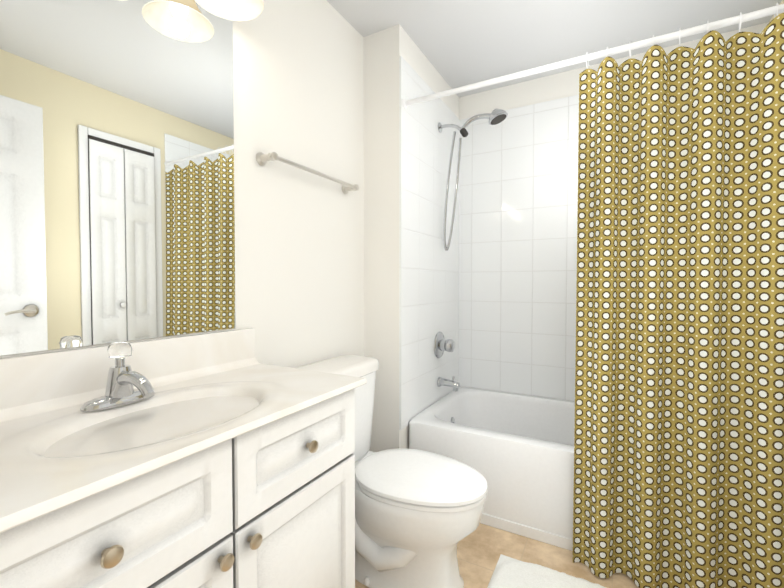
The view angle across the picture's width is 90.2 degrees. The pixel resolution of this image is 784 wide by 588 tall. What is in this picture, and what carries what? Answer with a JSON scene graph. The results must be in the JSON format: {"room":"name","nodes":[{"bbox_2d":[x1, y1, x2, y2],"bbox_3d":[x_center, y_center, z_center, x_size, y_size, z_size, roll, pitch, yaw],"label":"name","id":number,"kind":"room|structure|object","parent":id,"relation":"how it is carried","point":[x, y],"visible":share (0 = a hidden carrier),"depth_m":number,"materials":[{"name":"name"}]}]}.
{"room":"bathroom","nodes":[
{"label":"bathroom","id":0,"kind":"room"},
{"bbox_2d":[0,0,363,367],"bbox_3d":[-0.513,-0.117,1.531,0.106,2.440,3.280,1,2,29],"label":"wall","id":1,"kind":"structure","parent":0,"point":[117,219],"depth_m":1.18,"materials":[{"name":"white paint"}]},
{"bbox_2d":[195,0,263,20],"bbox_3d":[-0.683,-1.007,0.871,0.230,0.237,0.931,1,2,29],"label":"sconce","id":2,"kind":"object","parent":1,"relation":"attached to","point":[239,10],"visible":1,"depth_m":1.25,"materials":[{"name":"white glass"}]},
{"bbox_2d":[256,152,358,193],"bbox_3d":[-0.328,-0.511,1.676,0.078,0.047,0.577,1,2,29],"label":"towel rail","id":3,"kind":"object","parent":1,"relation":"attached to","point":[262,159],"visible":1,"depth_m":1.55,"materials":[{"name":"silver metal"}]},
{"bbox_2d":[363,24,458,451],"bbox_3d":[0.158,-0.139,2.416,0.215,2.440,0.880,1,2,29],"label":"wall","id":4,"kind":"structure","parent":0,"point":[384,50],"depth_m":2.03,"materials":[{"name":"paint"}]},
{"bbox_2d":[399,56,459,429],"bbox_3d":[0.256,-0.255,2.358,0.010,1.885,0.880,1,2,29],"label":"wall tile","id":5,"kind":"structure","parent":4,"relation":"attached to","point":[428,287],"depth_m":2.22,"materials":[{"name":"white tile"}]},
{"bbox_2d":[434,109,507,391],"bbox_3d":[0.469,-0.231,2.312,0.408,1.647,0.163,1,2,29],"label":"shower","id":6,"kind":"object","parent":5,"relation":"attached to","point":[441,343],"visible":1,"depth_m":2.36,"materials":[{"name":"silver metal"}]},
{"bbox_2d":[402,4,783,108],"bbox_3d":[0.755,-0.956,1.598,1.604,0.047,0.047,1,2,29],"label":"curtain rod","id":7,"kind":"object","parent":4,"relation":"attached to","point":[750,16],"visible":0.92,"depth_m":1.54,"materials":[{"name":"white metal"}]},
{"bbox_2d":[739,12,741,31],"bbox_3d":[1.200,-0.937,1.345,0.004,0.062,0.051,1,2,35],"label":"curtain ring","id":8,"kind":"object","parent":7,"relation":"hanging from","point":[740,12],"depth_m":1.33,"materials":[{"name":"white plastic"}]},
{"bbox_2d":[573,13,783,587],"bbox_3d":[1.061,0.096,1.388,0.741,1.997,0.100,1,2,29],"label":"shower curtain","id":9,"kind":"object","parent":8,"relation":"hanging from","point":[679,431],"visible":1,"depth_m":1.42,"materials":[{"name":"fabric"}]},
{"bbox_2d":[355,523,638,587],"bbox_3d":[0.322,1.165,1.097,2.020,0.100,3.280,1,2,29],"label":"floor","id":10,"kind":"structure","parent":0,"point":[481,548],"depth_m":1.63,"materials":[{"name":"tile"}]},
{"bbox_2d":[0,328,366,587],"bbox_3d":[-0.525,0.628,0.913,0.504,0.982,0.937,1,2,29],"label":"bathroom vanity","id":11,"kind":"object","parent":10,"relation":"on","point":[223,459],"visible":0.98,"depth_m":0.83,"materials":[{"name":"wood"}]},
{"bbox_2d":[80,342,154,411],"bbox_3d":[-0.607,0.189,0.910,0.162,0.145,0.156,1,2,29],"label":"faucet","id":12,"kind":"object","parent":11,"relation":"on","point":[123,379],"visible":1,"depth_m":0.91,"materials":[{"name":"silver metal"}]},
{"bbox_2d":[297,355,487,587],"bbox_3d":[-0.007,0.702,1.550,0.770,0.802,0.468,1,2,29],"label":"toilet","id":13,"kind":"object","parent":10,"relation":"on","point":[418,514],"visible":0.69,"depth_m":1.40,"materials":[{"name":"ceramic"}]},
{"bbox_2d":[409,387,574,550],"bbox_3d":[0.964,0.879,2.019,1.581,0.425,0.809,1,2,29],"label":"bathtub","id":14,"kind":"object","parent":10,"relation":"on","point":[516,451],"visible":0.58,"depth_m":1.85,"materials":[{"name":"ceramic"}]},
{"bbox_2d":[487,554,605,587],"bbox_3d":[0.532,1.098,1.184,0.580,0.025,0.740,1,2,29],"label":"bath rug","id":15,"kind":"object","parent":10,"relation":"on","point":[509,572],"visible":0.98,"depth_m":1.49,"materials":[{"name":"white fabric"}]},
{"bbox_2d":[327,0,781,96],"bbox_3d":[0.322,-1.375,1.033,2.020,0.100,3.280,1,2,29],"label":"ceiling","id":16,"kind":"structure","parent":0,"point":[459,43],"depth_m":1.97,"materials":[{"name":"paint"}]},
{"bbox_2d":[459,22,768,119],"bbox_3d":[1.097,-0.140,2.453,1.820,2.440,0.100,1,2,29],"label":"wall","id":17,"kind":"structure","parent":0,"point":[546,88],"depth_m":2.47,"materials":[{"name":"paint"}]},
{"bbox_2d":[459,95,578,401],"bbox_3d":[1.164,-0.255,2.349,1.585,1.885,0.010,1,2,29],"label":"wall tile","id":18,"kind":"structure","parent":17,"relation":"attached to","point":[518,196],"depth_m":2.53,"materials":[{"name":"white tile"}]},
{"bbox_2d":[769,0,783,22],"bbox_3d":[1.160,-0.093,0.597,0.100,2.440,3.280,1,2,29],"label":"wall","id":19,"kind":"structure","parent":0,"point":[772,18],"depth_m":1.84,"materials":[{"name":"beige paint"}]}
]}

